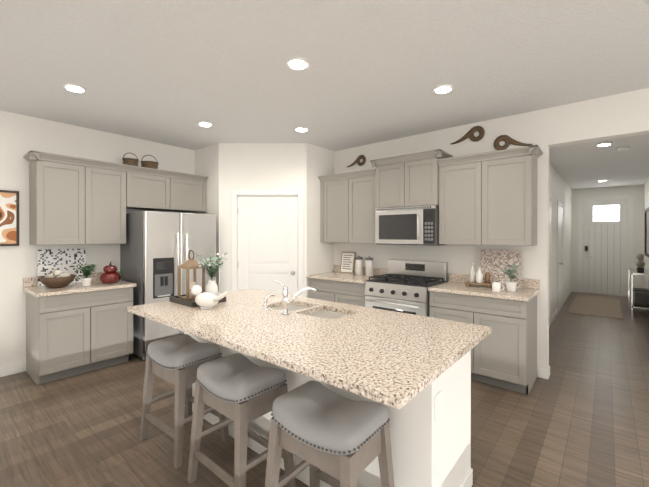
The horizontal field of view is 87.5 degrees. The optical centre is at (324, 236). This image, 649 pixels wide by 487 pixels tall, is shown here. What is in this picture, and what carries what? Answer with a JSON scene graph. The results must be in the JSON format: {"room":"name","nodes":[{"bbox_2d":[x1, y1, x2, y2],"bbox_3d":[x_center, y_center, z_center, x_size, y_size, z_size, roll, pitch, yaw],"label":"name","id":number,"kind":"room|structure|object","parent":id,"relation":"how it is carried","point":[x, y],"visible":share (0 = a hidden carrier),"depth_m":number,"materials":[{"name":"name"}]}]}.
{"room":"kitchen","nodes":[
{"label":"kitchen","id":0,"kind":"room"},
{"bbox_2d":[0,110,194,371],"bbox_3d":[-4.050,0.074,2.714,0.120,2.740,9.460,0,0,40],"label":"wall","id":1,"kind":"structure","parent":0,"point":[21,136],"depth_m":3.66,"materials":[{"name":"white paint"}]},
{"bbox_2d":[0,190,18,245],"bbox_3d":[-3.450,-0.191,3.310,0.030,0.575,0.705,0,0,40],"label":"picture frame","id":2,"kind":"object","parent":1,"relation":"attached to","point":[9,218],"visible":0.97,"depth_m":3.52,"materials":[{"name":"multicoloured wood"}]},
{"bbox_2d":[27,151,94,244],"bbox_3d":[-2.900,-0.387,3.733,0.330,0.945,0.481,0,0,40],"label":"upper cabinet","id":3,"kind":"object","parent":1,"relation":"attached to","point":[85,201],"depth_m":3.61,"materials":[{"name":"grey wood"}]},
{"bbox_2d":[95,160,126,243],"bbox_3d":[-2.668,-0.388,4.010,0.330,0.945,0.481,0,0,40],"label":"upper cabinet","id":4,"kind":"object","parent":1,"relation":"attached to","point":[110,178],"depth_m":3.96,"materials":[{"name":"grey wood"}]},
{"bbox_2d":[127,165,174,210],"bbox_3d":[-2.324,-0.612,4.422,0.330,0.500,0.591,0,0,40],"label":"upper cabinet","id":5,"kind":"object","parent":1,"relation":"attached to","point":[147,188],"depth_m":4.31,"materials":[{"name":"grey wood"}]},
{"bbox_2d":[122,153,138,165],"bbox_3d":[-2.428,-0.958,4.248,0.184,0.190,0.181,0,0,40],"label":"basket","id":6,"kind":"object","parent":5,"relation":"on","point":[130,161],"visible":0.79,"depth_m":4.19,"materials":[{"name":"brown wicker"}]},
{"bbox_2d":[141,155,158,168],"bbox_3d":[-2.280,-0.966,4.425,0.214,0.205,0.211,0,0,40],"label":"basket","id":7,"kind":"object","parent":5,"relation":"on","point":[150,164],"visible":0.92,"depth_m":4.35,"materials":[{"name":"brown wicker"}]},
{"bbox_2d":[175,172,206,212],"bbox_3d":[-2.022,-0.613,4.784,0.330,0.500,0.591,0,0,40],"label":"upper cabinet","id":8,"kind":"object","parent":1,"relation":"attached to","point":[190,190],"depth_m":4.72,"materials":[{"name":"grey wood"}]},
{"bbox_2d":[0,288,577,378],"bbox_3d":[0.261,1.394,3.537,5.450,0.095,16.000,0,0,40],"label":"baseboard","id":9,"kind":"structure","parent":1,"relation":"attached to","point":[18,368],"depth_m":3.55,"materials":[{"name":"white wood"}]},
{"bbox_2d":[195,143,219,292],"bbox_3d":[-1.676,0.066,4.965,0.640,2.740,0.120,0,0,40],"label":"wall","id":10,"kind":"structure","parent":0,"point":[207,161],"depth_m":4.81,"materials":[{"name":"white paint"}]},
{"bbox_2d":[220,143,304,296],"bbox_3d":[-0.859,0.067,4.787,1.250,2.740,0.120,0,0,0],"label":"wall","id":11,"kind":"structure","parent":0,"point":[262,166],"depth_m":4.72,"materials":[{"name":"white paint"}]},
{"bbox_2d":[231,190,302,296],"bbox_3d":[-0.794,0.394,4.780,1.002,2.086,0.136,0,0,0],"label":"door frame","id":12,"kind":"structure","parent":11,"relation":"attached to","point":[235,194],"depth_m":4.71,"materials":[{"name":"white wood"}]},
{"bbox_2d":[238,196,297,294],"bbox_3d":[-0.795,0.431,4.732,0.842,1.997,0.107,0,0,0],"label":"pantry door","id":13,"kind":"structure","parent":11,"relation":"in","point":[267,240],"depth_m":4.75,"materials":[{"name":"white wood"}]},
{"bbox_2d":[305,143,333,297],"bbox_3d":[-0.095,0.066,4.987,0.120,2.740,0.620,0,0,40],"label":"wall","id":14,"kind":"structure","parent":0,"point":[319,255],"depth_m":4.85,"materials":[{"name":"white paint"}]},
{"bbox_2d":[0,292,648,486],"bbox_3d":[1.617,1.495,2.470,9.500,0.100,16.500,0,0,40],"label":"floor","id":15,"kind":"structure","parent":0,"point":[579,417],"depth_m":2.58,"materials":[{"name":"brown wood"}]},
{"bbox_2d":[23,272,136,384],"bbox_3d":[-2.681,0.938,3.746,0.655,1.005,0.885,0,0,40],"label":"base cabinet","id":16,"kind":"object","parent":15,"relation":"on","point":[72,329],"visible":0.94,"depth_m":3.52,"materials":[{"name":"grey wood"}]},
{"bbox_2d":[38,270,75,287],"bbox_3d":[-2.830,0.443,3.599,0.320,0.185,0.320,0,0,40],"label":"decorative bowl","id":17,"kind":"object","parent":16,"relation":"on","point":[57,279],"visible":1,"depth_m":3.53,"materials":[{"name":"brown wood"}]},
{"bbox_2d":[37,248,85,285],"bbox_3d":[-2.972,0.337,3.853,0.068,0.394,0.450,0,0,40],"label":"board","id":18,"kind":"object","parent":16,"relation":"on","point":[50,261],"visible":0.79,"depth_m":3.85,"materials":[{"name":"stone"}]},
{"bbox_2d":[74,264,97,285],"bbox_3d":[-2.585,0.417,3.700,0.182,0.236,0.230,0,0,40],"label":"plant","id":19,"kind":"object","parent":16,"relation":"on","point":[86,272],"visible":1,"depth_m":3.69,"materials":[{"name":"green plant"}]},
{"bbox_2d":[100,261,122,282],"bbox_3d":[-2.422,0.404,3.860,0.211,0.251,0.233,0,0,40],"label":"pumpkins","id":20,"kind":"object","parent":16,"relation":"on","point":[110,275],"visible":1,"depth_m":3.80,"materials":[{"name":"ceramic"}]},
{"bbox_2d":[120,211,215,360],"bbox_3d":[-2.006,0.571,4.426,0.813,1.735,0.915,0,0,40],"label":"fridge","id":21,"kind":"object","parent":15,"relation":"on","point":[156,248],"visible":0.56,"depth_m":4.05,"materials":[{"name":"grey metal"}]},
{"bbox_2d":[139,334,228,468],"bbox_3d":[-1.002,1.096,2.421,0.517,0.698,0.391,0,0,38],"label":"stool","id":22,"kind":"object","parent":15,"relation":"on","point":[177,361],"visible":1,"depth_m":2.31,"materials":[{"name":"grey fabric"}]},
{"bbox_2d":[187,353,295,486],"bbox_3d":[-0.491,1.098,1.988,0.517,0.698,0.391,0,0,41],"label":"stool","id":23,"kind":"object","parent":15,"relation":"on","point":[241,391],"visible":0.98,"depth_m":1.89,"materials":[{"name":"grey fabric"}]},
{"bbox_2d":[156,321,480,486],"bbox_3d":[-0.243,1.009,2.354,2.214,0.872,0.941,0,0,40],"label":"kitchen island","id":24,"kind":"object","parent":15,"relation":"on","point":[431,435],"depth_m":1.69,"materials":[{"name":"white paint"}]},
{"bbox_2d":[127,289,490,408],"bbox_3d":[-0.257,0.557,2.321,2.300,0.032,1.176,0,0,40],"label":"island countertop","id":25,"kind":"structure","parent":24,"relation":"on","point":[386,357],"depth_m":1.82,"materials":[{"name":"beige stone"}]},
{"bbox_2d":[169,292,225,306],"bbox_3d":[-1.052,0.518,2.819,0.370,0.040,0.300,0,0,40],"label":"tray","id":26,"kind":"object","parent":25,"relation":"on","point":[178,300],"visible":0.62,"depth_m":2.72,"materials":[{"name":"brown wood"}]},
{"bbox_2d":[178,250,204,300],"bbox_3d":[-1.124,0.318,2.865,0.158,0.414,0.158,0,0,40],"label":"lantern","id":27,"kind":"object","parent":26,"relation":"on","point":[187,265],"visible":0.9,"depth_m":2.84,"materials":[{"name":"brown wood"}]},
{"bbox_2d":[195,252,227,295],"bbox_3d":[-0.935,0.324,2.806,0.238,0.402,0.265,0,0,40],"label":"vase","id":28,"kind":"object","parent":26,"relation":"on","point":[211,286],"visible":0.96,"depth_m":2.78,"materials":[{"name":"white ceramic"}]},
{"bbox_2d":[190,285,227,308],"bbox_3d":[-0.881,0.454,2.561,0.329,0.169,0.145,0,0,40],"label":"bird figurine","id":29,"kind":"object","parent":25,"relation":"on","point":[206,300],"visible":1,"depth_m":2.53,"materials":[{"name":"white ceramic"}]},
{"bbox_2d":[263,295,274,309],"bbox_3d":[-0.416,0.486,2.523,0.046,0.106,0.092,0,0,40],"label":"soap dispenser","id":30,"kind":"object","parent":25,"relation":"on","point":[265,299],"visible":1,"depth_m":2.50,"materials":[{"name":"silver metal"}]},
{"bbox_2d":[275,301,306,308],"bbox_3d":[-0.268,0.668,2.673,0.363,0.217,0.339,0,0,40],"label":"sink","id":31,"kind":"object","parent":25,"relation":"in","point":[291,305],"depth_m":2.78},
{"bbox_2d":[273,279,316,314],"bbox_3d":[-0.206,0.419,2.405,0.216,0.241,0.240,0,0,40],"label":"faucet","id":32,"kind":"object","parent":25,"relation":"on","point":[286,301],"visible":1,"depth_m":2.36,"materials":[{"name":"silver metal"}]},
{"bbox_2d":[311,309,342,316],"bbox_3d":[0.022,0.669,2.431,0.363,0.217,0.339,0,0,40],"label":"sink","id":33,"kind":"object","parent":25,"relation":"in","point":[314,312],"depth_m":2.53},
{"bbox_2d":[265,381,394,486],"bbox_3d":[0.022,1.099,1.572,0.517,0.698,0.391,0,0,39],"label":"stool","id":34,"kind":"object","parent":15,"relation":"on","point":[316,426],"visible":1,"depth_m":1.50,"materials":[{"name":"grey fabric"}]},
{"bbox_2d":[306,277,365,306],"bbox_3d":[0.324,1.001,4.649,0.951,0.872,0.599,0,0,40],"label":"base cabinet","id":35,"kind":"object","parent":15,"relation":"on","point":[345,292],"depth_m":4.39,"materials":[{"name":"grey wood"}]},
{"bbox_2d":[306,273,376,284],"bbox_3d":[0.313,0.548,4.634,0.951,0.033,0.634,0,0,40],"label":"countertop","id":36,"kind":"structure","parent":35,"relation":"on","point":[358,279],"depth_m":4.50,"materials":[{"name":"beige stone"}]},
{"bbox_2d":[340,252,355,273],"bbox_3d":[0.339,0.376,4.946,0.240,0.309,0.074,0,0,40],"label":"kitchen sign","id":37,"kind":"object","parent":36,"relation":"on","point":[347,265],"visible":0.98,"depth_m":4.93,"materials":[{"name":"beige wood"}]},
{"bbox_2d":[355,256,362,274],"bbox_3d":[0.480,0.397,4.725,0.112,0.268,0.112,0,0,40],"label":"jar","id":38,"kind":"object","parent":36,"relation":"on","point":[358,265],"visible":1,"depth_m":4.68,"materials":[{"name":"white ceramic"}]},
{"bbox_2d":[365,256,372,275],"bbox_3d":[0.611,0.398,4.616,0.112,0.268,0.112,0,0,40],"label":"jar","id":39,"kind":"object","parent":36,"relation":"on","point":[369,266],"visible":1,"depth_m":4.57,"materials":[{"name":"white ceramic"}]},
{"bbox_2d":[365,259,447,316],"bbox_3d":[0.958,0.872,4.043,0.766,1.135,0.703,0,0,40],"label":"range","id":40,"kind":"object","parent":15,"relation":"on","point":[402,286],"visible":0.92,"depth_m":3.94,"materials":[{"name":"grey metal"}]},
{"bbox_2d":[429,293,536,393],"bbox_3d":[1.649,1.005,3.544,0.900,0.872,0.599,0,0,40],"label":"base cabinet","id":41,"kind":"object","parent":15,"relation":"on","point":[504,354],"depth_m":3.21,"materials":[{"name":"grey wood"}]},
{"bbox_2d":[428,281,539,300],"bbox_3d":[1.646,0.552,3.522,0.921,0.033,0.634,0,0,40],"label":"countertop","id":42,"kind":"structure","parent":41,"relation":"on","point":[451,286],"depth_m":3.38,"materials":[{"name":"beige stone"}]},
{"bbox_2d":[464,281,491,287],"bbox_3d":[1.660,0.512,3.642,0.260,0.045,0.160,0,0,40],"label":"tray","id":43,"kind":"object","parent":42,"relation":"on","point":[489,285],"visible":0.83,"depth_m":3.59,"materials":[{"name":"brown wood"}]},
{"bbox_2d":[470,263,474,281],"bbox_3d":[1.613,0.389,3.695,0.058,0.200,0.058,0,0,25],"label":"decorative bottle","id":44,"kind":"object","parent":43,"relation":"on","point":[472,272],"depth_m":3.67,"materials":[{"name":"white ceramic"}]},
{"bbox_2d":[476,267,489,282],"bbox_3d":[1.691,0.409,3.612,0.139,0.160,0.066,0,0,13],"label":"decorative bottle","id":45,"kind":"object","parent":43,"relation":"on","point":[479,276],"depth_m":3.59,"materials":[{"name":"white ceramic"}]},
{"bbox_2d":[492,282,504,291],"bbox_3d":[1.682,0.491,3.285,0.111,0.090,0.080,0,0,40],"label":"mug","id":46,"kind":"object","parent":42,"relation":"on","point":[496,286],"visible":1,"depth_m":3.26,"materials":[{"name":"white ceramic"}]},
{"bbox_2d":[480,249,521,288],"bbox_3d":[1.892,0.338,3.654,0.400,0.394,0.068,0,0,40],"label":"board","id":47,"kind":"object","parent":42,"relation":"on","point":[491,260],"visible":0.79,"depth_m":3.65,"materials":[{"name":"stone"}]},
{"bbox_2d":[499,263,522,291],"bbox_3d":[1.838,0.398,3.355,0.234,0.276,0.224,0,0,40],"label":"plant","id":48,"kind":"object","parent":42,"relation":"on","point":[510,285],"visible":1,"depth_m":3.32,"materials":[{"name":"green plant"}]},
{"bbox_2d":[568,295,622,318],"bbox_3d":[5.664,1.423,7.071,0.780,0.012,2.450,0,0,40],"label":"entry rug","id":49,"kind":"object","parent":15,"relation":"on","point":[597,306],"visible":0.98,"depth_m":6.85,"materials":[{"name":"fabric"}]},
{"bbox_2d":[628,268,648,315],"bbox_3d":[6.036,1.041,6.465,0.327,0.780,1.222,0,0,40],"label":"console table","id":50,"kind":"object","parent":15,"relation":"on","point":[632,271],"visible":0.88,"depth_m":6.18,"materials":[{"name":"silver metal"}]},
{"bbox_2d":[636,254,644,269],"bbox_3d":[6.164,0.490,6.617,0.140,0.319,0.136,0,0,40],"label":"bust sculpture","id":51,"kind":"object","parent":50,"relation":"on","point":[640,264],"visible":1,"depth_m":6.59,"materials":[{"name":"black ceramic"}]},
{"bbox_2d":[633,290,648,305],"bbox_3d":[5.899,1.140,6.294,0.235,0.217,0.360,0,0,40],"label":"basket","id":52,"kind":"object","parent":50,"relation":"on","point":[640,296],"depth_m":6.19,"materials":[{"name":"grey wood"}]},
{"bbox_2d":[633,288,648,290],"bbox_3d":[6.219,1.139,6.678,0.235,0.217,0.360,0,0,40],"label":"basket","id":53,"kind":"object","parent":50,"relation":"on","point":[642,289],"depth_m":6.62,"materials":[{"name":"grey wood"}]},
{"bbox_2d":[0,0,648,150],"bbox_3d":[-0.548,-1.336,-0.213,9.240,0.100,9.460,0,0,40],"label":"ceiling","id":54,"kind":"structure","parent":0,"point":[170,72],"depth_m":2.54,"materials":[{"name":"white paint"}]},
{"bbox_2d":[63,83,86,92],"bbox_3d":[-2.169,-1.289,2.950,0.169,0.016,0.169,0,0,31],"label":"recessed light","id":55,"kind":"object","parent":54,"relation":"in","point":[76,88],"depth_m":2.93,"materials":[{"name":"white"}]},
{"bbox_2d":[197,121,212,126],"bbox_3d":[-1.374,-1.292,3.902,0.169,0.016,0.169,0,0,31],"label":"recessed light","id":56,"kind":"object","parent":54,"relation":"in","point":[201,123],"depth_m":3.88,"materials":[{"name":"white"}]},
{"bbox_2d":[286,57,308,69],"bbox_3d":[-0.200,-1.287,2.531,0.169,0.016,0.169,0,0,34],"label":"recessed light","id":57,"kind":"object","parent":54,"relation":"in","point":[296,63],"depth_m":2.51,"materials":[{"name":"white plastic"}]},
{"bbox_2d":[294,127,308,131],"bbox_3d":[-0.277,-1.293,4.093,0.169,0.016,0.169,0,0,16],"label":"recessed light","id":58,"kind":"object","parent":54,"relation":"in","point":[299,129],"depth_m":4.06,"materials":[{"name":"white plastic"}]},
{"bbox_2d":[433,84,452,93],"bbox_3d":[1.039,-1.289,2.969,0.169,0.016,0.169,0,0,1],"label":"recessed light","id":59,"kind":"object","parent":54,"relation":"in","point":[446,88],"depth_m":2.95,"materials":[{"name":"white"}]},
{"bbox_2d":[334,88,648,376],"bbox_3d":[3.044,0.073,2.864,7.660,2.740,0.140,0,0,40],"label":"wall","id":60,"kind":"structure","parent":0,"point":[625,114],"depth_m":3.52,"materials":[{"name":"white paint"}]},
{"bbox_2d":[318,173,353,242],"bbox_3d":[0.261,-0.391,4.873,0.564,0.945,0.330,0,0,40],"label":"upper cabinet","id":61,"kind":"object","parent":60,"relation":"attached to","point":[336,190],"depth_m":4.74,"materials":[{"name":"grey wood"}]},
{"bbox_2d":[347,155,365,166],"bbox_3d":[0.456,-1.092,4.910,0.339,0.158,0.017,0,0,40],"label":"artwork","id":62,"kind":"object","parent":60,"relation":"attached to","point":[358,162],"visible":1,"depth_m":4.86,"materials":[{"name":"brown wood"}]},
{"bbox_2d":[354,169,375,242],"bbox_3d":[0.579,-0.390,4.608,0.503,0.945,0.330,0,0,40],"label":"upper cabinet","id":63,"kind":"object","parent":60,"relation":"attached to","point":[364,180],"depth_m":4.44,"materials":[{"name":"grey wood"}]},
{"bbox_2d":[370,149,452,208],"bbox_3d":[1.052,-0.658,4.155,0.892,0.606,0.418,0,0,40],"label":"upper cabinet","id":64,"kind":"object","parent":60,"relation":"attached to","point":[409,180],"visible":0.96,"depth_m":4.00,"materials":[{"name":"grey wood"}]},
{"bbox_2d":[375,205,446,245],"bbox_3d":[1.040,-0.126,4.142,0.768,0.449,0.456,0,0,40],"label":"microwave","id":65,"kind":"object","parent":64,"relation":"attached to","point":[416,225],"visible":1,"depth_m":3.97,"materials":[{"name":"grey metal"}]},
{"bbox_2d":[334,265,539,288],"bbox_3d":[1.170,0.483,4.318,2.672,0.099,0.021,0,0,40],"label":"backsplash","id":66,"kind":"structure","parent":60,"relation":"attached to","point":[526,283],"depth_m":3.94,"materials":[{"name":"beige stone"}]},
{"bbox_2d":[438,153,489,244],"bbox_3d":[1.584,-0.387,3.769,0.511,0.945,0.330,0,0,40],"label":"upper cabinet","id":67,"kind":"object","parent":60,"relation":"attached to","point":[487,198],"depth_m":3.63,"materials":[{"name":"grey wood"}]},
{"bbox_2d":[451,126,484,143],"bbox_3d":[1.647,-1.169,3.916,0.380,0.176,0.019,0,0,40],"label":"artwork","id":68,"kind":"object","parent":60,"relation":"attached to","point":[472,131],"visible":1,"depth_m":3.86,"materials":[{"name":"brown wood"}]},
{"bbox_2d":[494,135,531,149],"bbox_3d":[2.004,-1.018,3.618,0.366,0.170,0.019,0,0,40],"label":"artwork","id":69,"kind":"object","parent":60,"relation":"attached to","point":[507,140],"visible":0.98,"depth_m":3.65,"materials":[{"name":"brown wood"}]},
{"bbox_2d":[490,145,537,245],"bbox_3d":[1.884,-0.386,3.519,0.511,0.945,0.330,0,0,40],"label":"upper cabinet","id":70,"kind":"object","parent":60,"relation":"attached to","point":[513,172],"depth_m":3.34,"materials":[{"name":"grey wood"}]},
{"bbox_2d":[549,161,571,316],"bbox_3d":[4.239,0.107,6.295,0.120,2.650,6.660,0,0,40],"label":"wall","id":71,"kind":"structure","parent":0,"point":[560,189],"depth_m":6.88,"materials":[{"name":"white paint"}]},
{"bbox_2d":[549,199,550,320],"bbox_3d":[3.424,0.417,5.159,0.083,2.022,0.820,0,0,40],"label":"hall door","id":72,"kind":"structure","parent":71,"relation":"in","point":[549,259],"depth_m":5.41,"materials":[{"name":"white wood"}]},
{"bbox_2d":[549,194,551,299],"bbox_3d":[3.398,0.383,5.181,0.016,2.105,0.980,0,0,40],"label":"door frame","id":73,"kind":"structure","parent":71,"relation":"attached to","point":[550,197],"depth_m":5.54,"materials":[{"name":"white wood"}]},
{"bbox_2d":[557,200,562,308],"bbox_3d":[4.615,0.378,6.640,0.016,2.105,0.980,0,0,40],"label":"door frame","id":74,"kind":"structure","parent":71,"relation":"attached to","point":[559,203],"depth_m":6.26,"materials":[{"name":"white wood"}]},
{"bbox_2d":[558,205,562,307],"bbox_3d":[4.641,0.411,6.618,0.083,2.022,0.820,0,0,40],"label":"hall door","id":75,"kind":"structure","parent":71,"relation":"in","point":[560,254],"depth_m":6.65,"materials":[{"name":"white wood"}]},
{"bbox_2d":[549,134,648,188],"bbox_3d":[4.853,-1.267,5.856,1.620,0.100,6.780,0,0,40],"label":"ceiling","id":76,"kind":"structure","parent":0,"point":[584,165],"depth_m":5.55,"materials":[{"name":"white paint"}]},
{"bbox_2d":[596,142,612,146],"bbox_3d":[3.654,-1.204,4.434,0.169,0.016,0.169,0,0,31],"label":"recessed light","id":77,"kind":"object","parent":76,"relation":"in","point":[606,143],"depth_m":4.40,"materials":[{"name":"white plastic"}]},
{"bbox_2d":[616,146,629,150],"bbox_3d":[4.064,-1.195,4.613,0.140,0.035,0.140,0,0,40],"label":"smoke detector","id":78,"kind":"object","parent":76,"relation":"attached to","point":[625,148],"visible":1,"depth_m":4.58,"materials":[{"name":"white plastic"}]},
{"bbox_2d":[571,184,644,287],"bbox_3d":[6.987,0.099,8.417,1.620,2.650,0.120,0,0,40],"label":"wall","id":79,"kind":"structure","parent":0,"point":[637,192],"depth_m":8.15,"materials":[{"name":"white paint"}]},
{"bbox_2d":[583,199,627,294],"bbox_3d":[6.940,0.254,8.409,0.850,2.300,0.103,0,0,40],"label":"front door","id":80,"kind":"structure","parent":79,"relation":"in","point":[604,246],"depth_m":8.40,"materials":[{"name":"white wood"}]},
{"bbox_2d":[578,195,632,296],"bbox_3d":[6.958,0.214,8.430,1.050,2.420,0.138,0,0,40],"label":"door frame","id":81,"kind":"structure","parent":79,"relation":"attached to","point":[629,235],"depth_m":8.35,"materials":[{"name":"white wood"}]},
{"bbox_2d":[644,179,648,288],"bbox_3d":[5.391,0.110,5.334,0.120,2.650,6.660,0,0,40],"label":"wall","id":82,"kind":"structure","parent":0,"point":[646,205],"depth_m":7.52,"materials":[{"name":"white paint"}]},
{"bbox_2d":[644,207,648,256],"bbox_3d":[6.470,-0.090,6.751,0.035,1.000,1.800,0,0,40],"label":"framed picture","id":83,"kind":"object","parent":82,"relation":"attached to","point":[646,250],"visible":1,"depth_m":7.08,"materials":[{"name":"brown wood"}]}
]}

